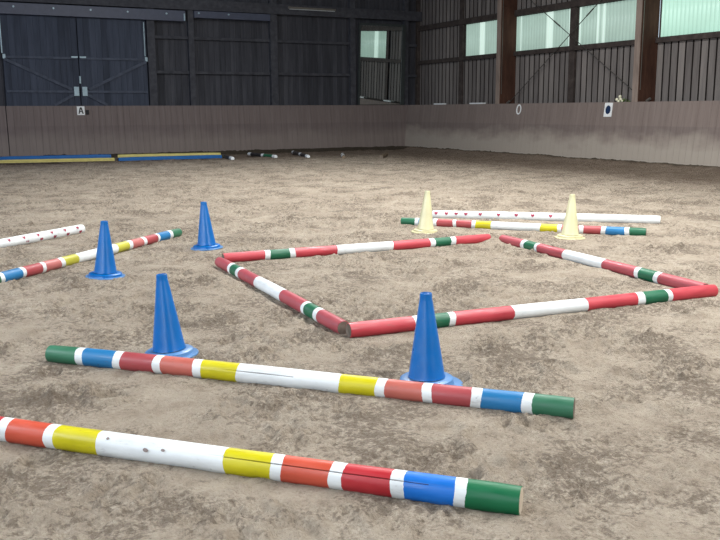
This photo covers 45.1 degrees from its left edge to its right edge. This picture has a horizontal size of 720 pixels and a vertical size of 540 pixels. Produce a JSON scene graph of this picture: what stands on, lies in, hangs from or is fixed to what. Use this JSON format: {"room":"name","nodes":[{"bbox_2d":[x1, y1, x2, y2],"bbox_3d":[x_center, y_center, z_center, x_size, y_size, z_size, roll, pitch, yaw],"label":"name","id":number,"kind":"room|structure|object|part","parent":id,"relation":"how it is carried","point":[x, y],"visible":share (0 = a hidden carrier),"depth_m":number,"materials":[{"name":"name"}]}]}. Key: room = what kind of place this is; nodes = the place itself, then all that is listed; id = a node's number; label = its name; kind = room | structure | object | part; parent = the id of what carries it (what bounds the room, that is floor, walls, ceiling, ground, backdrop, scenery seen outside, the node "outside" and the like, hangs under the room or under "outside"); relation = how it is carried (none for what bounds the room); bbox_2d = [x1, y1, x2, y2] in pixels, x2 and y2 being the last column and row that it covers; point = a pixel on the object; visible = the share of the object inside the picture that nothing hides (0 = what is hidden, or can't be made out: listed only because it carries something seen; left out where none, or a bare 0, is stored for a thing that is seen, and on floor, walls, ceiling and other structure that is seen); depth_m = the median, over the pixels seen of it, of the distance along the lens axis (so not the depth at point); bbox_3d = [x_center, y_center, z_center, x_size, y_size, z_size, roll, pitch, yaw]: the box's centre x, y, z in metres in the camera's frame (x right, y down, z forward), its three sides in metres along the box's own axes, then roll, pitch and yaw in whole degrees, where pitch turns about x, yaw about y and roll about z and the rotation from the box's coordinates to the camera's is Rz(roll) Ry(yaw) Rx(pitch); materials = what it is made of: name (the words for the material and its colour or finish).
{"room":"sports facility","nodes":[
{"label":"sports facility","id":0,"kind":"room"},
{"bbox_2d":[0,0,415,154],"bbox_3d":[-7.579,-6.898,27.532,22.330,6.700,0.130,-6,12,-27],"label":"wall","id":1,"kind":"structure","parent":0,"point":[171,54],"depth_m":29.67,"materials":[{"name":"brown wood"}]},
{"bbox_2d":[0,2,185,21],"bbox_3d":[-8.687,-7.905,26.494,6.800,0.330,0.250,-6,12,-27],"label":"beam","id":2,"kind":"structure","parent":1,"relation":"attached to","point":[10,8],"depth_m":26.61,"materials":[{"name":"metal"}]},
{"bbox_2d":[145,8,157,105],"bbox_3d":[-6.705,-6.803,27.849,0.250,3.090,0.200,-6,12,-27],"label":"post","id":3,"kind":"object","parent":1,"relation":"attached to","point":[149,24],"visible":1,"depth_m":27.79,"materials":[{"name":"black wood"}]},
{"bbox_2d":[155,35,187,39],"bbox_3d":[-6.127,-7.530,28.065,1.100,0.095,0.110,-6,12,-27],"label":"batten","id":4,"kind":"object","parent":1,"relation":"attached to","point":[156,36],"visible":1,"depth_m":28.02,"materials":[{"name":"black wood"}]},
{"bbox_2d":[186,10,196,105],"bbox_3d":[-5.536,-6.920,28.451,0.190,3.090,0.200,-6,12,-27],"label":"post","id":5,"kind":"object","parent":1,"relation":"attached to","point":[189,13],"visible":1,"depth_m":28.37,"materials":[{"name":"black wood"}]},
{"bbox_2d":[0,0,421,21],"bbox_3d":[-7.577,-8.397,27.060,22.170,0.340,0.220,-6,12,-27],"label":"beam","id":6,"kind":"structure","parent":1,"relation":"attached to","point":[195,5],"depth_m":28.86,"materials":[{"name":"black wood"}]},
{"bbox_2d":[288,6,335,11],"bbox_3d":[-1.648,-9.014,29.956,1.800,0.098,0.045,-6,12,-27],"label":"strip light","id":7,"kind":"object","parent":6,"relation":"attached to","point":[289,7],"visible":1,"depth_m":29.93,"materials":[{"name":"metal"}]},
{"bbox_2d":[193,11,269,21],"bbox_3d":[-4.243,-8.425,28.771,2.640,0.220,0.245,-6,12,-27],"label":"beam","id":8,"kind":"structure","parent":1,"relation":"attached to","point":[196,14],"depth_m":28.68,"materials":[{"name":"metal"}]},
{"bbox_2d":[194,37,269,41],"bbox_3d":[-4.290,-7.714,29.011,2.670,0.095,0.110,-6,12,-27],"label":"batten","id":9,"kind":"object","parent":1,"relation":"attached to","point":[195,38],"visible":1,"depth_m":28.95,"materials":[{"name":"black wood"}]},
{"bbox_2d":[196,71,269,74],"bbox_3d":[-4.284,-6.632,29.211,2.670,0.095,0.110,-6,12,-27],"label":"batten","id":10,"kind":"object","parent":1,"relation":"attached to","point":[197,72],"visible":1,"depth_m":29.16,"materials":[{"name":"black wood"}]},
{"bbox_2d":[268,0,278,104],"bbox_3d":[-2.977,-8.141,29.593,0.260,5.050,0.200,-6,12,-27],"label":"post","id":11,"kind":"object","parent":1,"relation":"attached to","point":[272,24],"visible":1,"depth_m":29.67,"materials":[{"name":"black wood"}]},
{"bbox_2d":[278,40,349,44],"bbox_3d":[-1.637,-7.980,30.377,2.800,0.095,0.110,-6,12,-27],"label":"batten","id":12,"kind":"object","parent":1,"relation":"attached to","point":[279,41],"visible":1,"depth_m":30.32,"materials":[{"name":"black wood"}]},
{"bbox_2d":[278,72,349,75],"bbox_3d":[-1.632,-6.898,30.576,2.800,0.095,0.110,-6,12,-27],"label":"batten","id":13,"kind":"object","parent":1,"relation":"attached to","point":[279,73],"visible":1,"depth_m":30.51,"materials":[{"name":"black wood"}]},
{"bbox_2d":[348,0,355,104],"bbox_3d":[-0.290,-8.410,30.976,0.210,5.050,0.200,-6,12,-27],"label":"post","id":14,"kind":"object","parent":1,"relation":"attached to","point":[351,3],"visible":1,"depth_m":31.03,"materials":[{"name":"black wood"}]},
{"bbox_2d":[357,23,405,104],"bbox_3d":[0.792,-7.467,31.515,1.920,2.870,0.175,-6,12,-27],"label":"wall mirror","id":15,"kind":"object","parent":1,"relation":"in","point":[381,47],"visible":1,"depth_m":31.50,"materials":[{"name":"clear glass"}]},
{"bbox_2d":[402,0,408,104],"bbox_3d":[1.667,-8.606,31.984,0.170,5.050,0.200,-6,12,-27],"label":"post","id":16,"kind":"object","parent":1,"relation":"attached to","point":[405,3],"visible":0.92,"depth_m":32.00,"materials":[{"name":"brown wood"}]},
{"bbox_2d":[415,0,420,104],"bbox_3d":[2.159,-8.659,32.259,0.140,5.050,0.120,-6,12,-27],"label":"post","id":17,"kind":"object","parent":1,"relation":"attached to","point":[418,2],"visible":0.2,"depth_m":32.37,"materials":[{"name":"brown wood"}]},
{"bbox_3d":[-7.782,-5.202,27.566,21.500,0.035,0.160,-6,12,-27],"label":"ledge","id":18,"kind":"object","parent":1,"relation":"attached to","visible":0},
{"bbox_2d":[0,14,148,105],"bbox_3d":[-8.736,-6.419,26.785,4.345,2.678,0.090,-6,12,-27],"label":"door","id":19,"kind":"structure","parent":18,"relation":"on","point":[40,55],"depth_m":26.73,"materials":[{"name":"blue wood"}]},
{"bbox_3d":[-9.667,-5.447,26.452,2.090,0.070,0.037,-6,12,-27],"label":"rail","id":20,"kind":"part","parent":19,"relation":"part of","materials":[{"name":"grey metal"}]},
{"bbox_3d":[-9.672,-6.440,26.268,2.090,0.070,0.037,-6,12,-27],"label":"rail","id":21,"kind":"part","parent":19,"relation":"part of","materials":[{"name":"grey metal"}]},
{"bbox_3d":[-8.787,-5.540,26.874,0.150,0.280,0.014,-6,12,-27],"label":"lock plate","id":22,"kind":"part","parent":19,"relation":"part of","materials":[{"name":"silver metal"}]},
{"bbox_3d":[-8.565,-5.562,26.988,0.150,0.280,0.014,-6,12,-27],"label":"lock plate","id":23,"kind":"part","parent":19,"relation":"part of","materials":[{"name":"silver metal"}]},
{"bbox_3d":[-7.741,-6.633,27.262,2.030,0.070,0.037,-6,12,-27],"label":"rail","id":24,"kind":"part","parent":19,"relation":"part of","materials":[{"name":"grey metal"}]},
{"bbox_3d":[-7.736,-5.640,27.446,2.030,0.070,0.037,-6,12,-27],"label":"rail","id":25,"kind":"part","parent":19,"relation":"part of","materials":[{"name":"grey metal"}]},
{"bbox_2d":[0,146,719,539],"bbox_3d":[2.047,-0.317,9.425,21.700,0.268,41.950,-6,12,-27],"label":"floor","id":26,"kind":"structure","parent":0,"point":[638,457],"depth_m":5.28,"materials":[{"name":"beige sand"}]},
{"bbox_2d":[0,224,84,247],"bbox_3d":[-3.912,-0.238,9.038,0.118,0.117,3.005,4,11,22],"label":"pole","id":27,"kind":"object","parent":26,"relation":"on","point":[76,229],"visible":0.94,"depth_m":9.72,"materials":[{"name":"white paint"}]},
{"bbox_2d":[0,154,110,159],"bbox_3d":[-9.102,-3.367,25.968,3.165,0.140,0.209,-4,11,-20],"label":"bar","id":28,"kind":"object","parent":26,"relation":"on","point":[92,155],"visible":0.77,"depth_m":25.89,"materials":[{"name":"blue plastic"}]},
{"bbox_2d":[0,158,114,162],"bbox_3d":[-8.703,-3.165,25.001,3.124,0.090,0.208,-3,11,-17],"label":"bar","id":29,"kind":"object","parent":26,"relation":"on","point":[66,159],"visible":1,"depth_m":24.90,"materials":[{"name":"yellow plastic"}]},
{"bbox_2d":[0,228,181,282],"bbox_3d":[-2.617,-0.162,8.583,0.106,0.105,3.150,3,11,19],"label":"pole","id":30,"kind":"object","parent":26,"relation":"on","point":[53,264],"visible":0.93,"depth_m":8.24,"materials":[{"name":"multicoloured paint"}]},
{"bbox_2d":[85,221,124,279],"bbox_3d":[-2.234,-0.180,7.562,0.340,0.499,0.340,3,11,17],"label":"cone","id":31,"kind":"object","parent":26,"relation":"on","point":[105,266],"visible":0.96,"depth_m":7.50,"materials":[{"name":"blue plastic"}]},
{"bbox_2d":[118,153,220,157],"bbox_3d":[-5.876,-3.537,26.796,3.120,0.140,0.208,-4,11,-18],"label":"bar","id":32,"kind":"object","parent":26,"relation":"on","point":[160,154],"visible":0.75,"depth_m":26.70,"materials":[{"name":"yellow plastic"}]},
{"bbox_2d":[118,155,221,160],"bbox_3d":[-5.665,-3.367,25.981,3.085,0.100,0.208,-5,11,-24],"label":"bar","id":33,"kind":"object","parent":26,"relation":"on","point":[189,156],"visible":0.97,"depth_m":25.86,"materials":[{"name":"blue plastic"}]},
{"bbox_2d":[145,273,198,357],"bbox_3d":[-1.131,0.270,5.103,0.339,0.502,0.340,-1,11,-5],"label":"cone","id":34,"kind":"object","parent":26,"relation":"on","point":[167,333],"visible":0.85,"depth_m":5.05,"materials":[{"name":"blue plastic"}]},
{"bbox_2d":[0,105,406,156],"bbox_3d":[-7.662,-4.346,27.538,21.536,1.720,0.272,-6,12,-27],"label":"arena kickboard","id":35,"kind":"structure","parent":26,"relation":"on","point":[32,130],"depth_m":28.62,"materials":[{"name":"brown wood"}]},
{"bbox_2d":[77,106,84,114],"bbox_3d":[-8.678,-4.953,26.942,0.230,0.269,0.046,-6,12,-27],"label":"letter sign","id":36,"kind":"object","parent":35,"relation":"attached to","point":[80,109],"visible":1,"depth_m":26.93,"materials":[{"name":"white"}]},
{"bbox_2d":[191,202,222,250],"bbox_3d":[-1.617,-0.468,9.102,0.340,0.499,0.340,-9,14,-40],"label":"cone","id":37,"kind":"object","parent":26,"relation":"on","point":[206,240],"visible":1,"depth_m":9.05,"materials":[{"name":"blue plastic"}]},
{"bbox_2d":[221,154,233,159],"bbox_3d":[-4.016,-3.420,26.259,0.114,0.114,1.831,-4,11,-18],"label":"pole","id":38,"kind":"object","parent":26,"relation":"on","point":[223,155],"visible":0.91,"depth_m":25.98,"materials":[{"name":"black paint"}]},
{"bbox_2d":[0,416,522,514],"bbox_3d":[-0.823,0.750,3.589,2.970,0.112,0.114,3,11,19],"label":"pole","id":39,"kind":"object","parent":26,"relation":"on","point":[487,496],"visible":1,"depth_m":3.38,"materials":[{"name":"multicoloured paint"}]},
{"bbox_2d":[247,152,276,157],"bbox_3d":[-3.086,-3.610,27.266,0.116,0.115,2.157,-6,12,-29],"label":"pole","id":40,"kind":"object","parent":26,"relation":"on","point":[248,153],"visible":0.87,"depth_m":27.23,"materials":[{"name":"white paint"}]},
{"bbox_2d":[215,257,347,333],"bbox_3d":[-0.705,0.149,6.844,0.107,0.104,2.794,-5,12,-25],"label":"pole","id":41,"kind":"object","parent":26,"relation":"on","point":[320,315],"visible":0.98,"depth_m":6.43,"materials":[{"name":"red paint"}]},
{"bbox_2d":[291,151,309,157],"bbox_3d":[-1.919,-3.711,27.784,0.116,0.114,2.999,-3,11,-13],"label":"pole","id":42,"kind":"object","parent":26,"relation":"on","point":[292,152],"visible":0.95,"depth_m":27.44,"materials":[{"name":"white paint"}]},
{"bbox_2d":[45,345,574,418],"bbox_3d":[-0.396,0.568,4.565,2.979,0.108,0.110,3,11,19],"label":"pole","id":43,"kind":"object","parent":26,"relation":"on","point":[511,401],"visible":0.99,"depth_m":4.46,"materials":[{"name":"multicoloured paint"}]},
{"bbox_2d":[222,234,490,261],"bbox_3d":[0.053,-0.226,8.867,2.988,0.104,0.106,-5,11,-24],"label":"pole","id":44,"kind":"object","parent":26,"relation":"on","point":[273,254],"visible":0.91,"depth_m":8.76,"materials":[{"name":"red paint"}]},
{"bbox_2d":[379,152,387,157],"bbox_3d":[0.725,-3.504,26.592,0.145,0.142,1.820,1,11,6],"label":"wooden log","id":45,"kind":"object","parent":26,"relation":"on","point":[385,154],"visible":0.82,"depth_m":26.20,"materials":[{"name":"brown wood"}]},
{"bbox_2d":[411,191,436,233],"bbox_3d":[0.774,-0.684,10.232,0.340,0.501,0.340,3,11,17],"label":"cone","id":46,"kind":"object","parent":26,"relation":"on","point":[425,225],"visible":0.95,"depth_m":10.17,"materials":[{"name":"yellow plastic"}]},
{"bbox_2d":[399,292,462,385],"bbox_3d":[0.371,0.365,4.546,0.340,0.503,0.340,-7,12,-27],"label":"cone","id":47,"kind":"object","parent":26,"relation":"on","point":[426,363],"visible":0.81,"depth_m":4.49,"materials":[{"name":"blue plastic"}]},
{"bbox_2d":[401,217,646,235],"bbox_3d":[1.891,-0.520,10.396,2.944,0.106,0.106,4,11,22],"label":"pole","id":48,"kind":"object","parent":26,"relation":"on","point":[631,231],"visible":0.87,"depth_m":10.32,"materials":[{"name":"multicoloured paint"}]},
{"bbox_2d":[346,284,717,337],"bbox_3d":[1.331,0.273,6.118,3.057,0.105,0.108,-5,11,-22],"label":"pole","id":49,"kind":"object","parent":26,"relation":"on","point":[475,316],"visible":0.89,"depth_m":6.01,"materials":[{"name":"red paint"}]},
{"bbox_2d":[432,210,659,222],"bbox_3d":[2.387,-0.691,11.310,2.906,0.115,0.119,2,11,14],"label":"pole","id":50,"kind":"object","parent":26,"relation":"on","point":[612,218],"visible":0.84,"depth_m":11.26,"materials":[{"name":"white paint"}]},
{"bbox_2d":[405,101,719,166],"bbox_3d":[11.437,-1.971,14.145,0.272,1.720,41.976,-6,12,-27],"label":"arena kickboard","id":51,"kind":"structure","parent":26,"relation":"on","point":[675,132],"depth_m":24.09,"materials":[{"name":"brown wood"}]},
{"bbox_2d":[603,103,612,116],"bbox_3d":[6.627,-4.277,23.135,0.055,0.368,0.290,-6,12,-27],"label":"letter sign","id":52,"kind":"object","parent":51,"relation":"attached to","point":[608,106],"visible":1,"depth_m":23.12,"materials":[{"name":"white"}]},
{"bbox_2d":[555,194,584,239],"bbox_3d":[2.369,-0.602,9.723,0.340,0.492,0.340,-5,12,-27],"label":"cone","id":53,"kind":"object","parent":26,"relation":"on","point":[570,231],"visible":0.99,"depth_m":9.67,"materials":[{"name":"yellow plastic"}]},
{"bbox_2d":[499,235,707,287],"bbox_3d":[2.117,-0.092,8.080,0.108,0.104,2.976,-5,11,-22],"label":"pole","id":54,"kind":"object","parent":26,"relation":"on","point":[649,275],"visible":0.84,"depth_m":7.77,"materials":[{"name":"red paint"}]},
{"bbox_2d":[420,0,719,104],"bbox_3d":[12.045,-4.535,14.189,0.160,6.700,42.300,-6,12,-27],"label":"wall","id":55,"kind":"structure","parent":0,"point":[689,70],"depth_m":25.95,"materials":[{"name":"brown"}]},
{"bbox_2d":[418,53,495,64],"bbox_3d":[3.444,-7.324,30.100,0.130,0.135,5.500,-6,12,-27],"label":"girt","id":56,"kind":"structure","parent":55,"relation":"attached to","point":[485,56],"depth_m":30.03,"materials":[{"name":"brown wood"}]},
{"bbox_2d":[418,13,496,30],"bbox_3d":[3.437,-8.536,29.876,0.130,0.180,5.500,-6,12,-27],"label":"girt","id":57,"kind":"structure","parent":55,"relation":"attached to","point":[489,17],"depth_m":29.78,"materials":[{"name":"brown wood"}]},
{"bbox_2d":[458,0,464,103],"bbox_3d":[3.512,-8.219,29.836,0.090,5.050,0.220,-6,12,-27],"label":"post","id":58,"kind":"object","parent":55,"relation":"attached to","point":[462,2],"visible":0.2,"depth_m":29.92,"materials":[{"name":"brown wood"}]},
{"bbox_2d":[464,20,496,55],"bbox_3d":[4.207,-7.691,28.731,0.060,1.095,2.522,-6,12,-27],"label":"window","id":59,"kind":"structure","parent":55,"relation":"in","point":[480,37],"depth_m":29.02,"materials":[{"name":"grey"}]},
{"bbox_2d":[495,0,516,103],"bbox_3d":[4.642,-7.720,27.102,0.610,5.050,0.360,-6,12,-27],"label":"pillar","id":60,"kind":"structure","parent":55,"relation":"attached to","point":[506,20],"depth_m":27.23,"materials":[{"name":"metal"}]},
{"bbox_2d":[511,0,631,100],"bbox_3d":[6.087,-6.821,24.811,0.040,3.940,5.744,-6,12,-27],"label":"bracing","id":61,"kind":"structure","parent":60,"relation":"attached to","point":[530,0],"depth_m":24.91,"materials":[{"name":"metal"}]},
{"bbox_2d":[516,8,569,50],"bbox_3d":[5.538,-7.236,26.234,0.060,1.095,2.650,-6,12,-27],"label":"window","id":62,"kind":"structure","parent":55,"relation":"in","point":[534,31],"depth_m":26.24,"materials":[{"name":"grey"}]},
{"bbox_2d":[514,0,619,15],"bbox_3d":[6.168,-7.604,24.753,0.130,0.180,5.700,-6,12,-27],"label":"girt","id":63,"kind":"structure","parent":55,"relation":"attached to","point":[576,3],"depth_m":25.32,"materials":[{"name":"brown wood"}]},
{"bbox_2d":[567,0,577,102],"bbox_3d":[6.151,-7.319,24.887,0.090,5.050,0.240,-6,12,-27],"label":"post","id":64,"kind":"object","parent":55,"relation":"attached to","point":[574,10],"visible":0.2,"depth_m":25.06,"materials":[{"name":"brown wood"}]},
{"bbox_2d":[513,40,634,55],"bbox_3d":[6.175,-6.392,24.976,0.130,0.135,5.700,-6,12,-27],"label":"girt","id":65,"kind":"structure","parent":55,"relation":"attached to","point":[627,42],"depth_m":24.80,"materials":[{"name":"brown wood"}]},
{"bbox_2d":[577,0,636,44],"bbox_3d":[6.918,-6.766,23.646,0.060,1.095,2.810,-6,12,-27],"label":"window","id":66,"kind":"structure","parent":55,"relation":"in","point":[614,21],"depth_m":23.84,"materials":[{"name":"grey"}]},
{"bbox_2d":[632,0,659,101],"bbox_3d":[7.373,-6.788,21.979,0.610,5.050,0.360,-6,12,-27],"label":"pillar","id":67,"kind":"structure","parent":55,"relation":"attached to","point":[647,11],"depth_m":22.16,"materials":[{"name":"metal"}]},
{"bbox_2d":[655,31,719,42],"bbox_3d":[8.954,-5.444,19.762,0.130,0.135,5.710,-6,12,-27],"label":"girt","id":68,"kind":"structure","parent":55,"relation":"attached to","point":[708,35],"depth_m":21.29,"materials":[{"name":"brown wood"}]},
{"bbox_2d":[659,0,719,36],"bbox_3d":[8.318,-6.288,21.019,0.060,1.095,2.660,-6,12,-27],"label":"window","id":69,"kind":"structure","parent":55,"relation":"in","point":[677,17],"depth_m":21.41,"materials":[{"name":"grey"}]},
{"bbox_3d":[11.799,-2.834,14.195,0.570,0.035,42.000,-6,12,-27],"label":"ledge","id":70,"kind":"object","parent":55,"relation":"attached to","visible":0},
{"bbox_2d":[615,95,629,101],"bbox_3d":[6.958,-4.504,22.818,0.139,0.210,0.578,-6,12,-27],"label":"bunch","id":71,"kind":"object","parent":70,"relation":"on","point":[619,96],"visible":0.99,"depth_m":22.91,"materials":[{"name":"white plant"}]}
]}

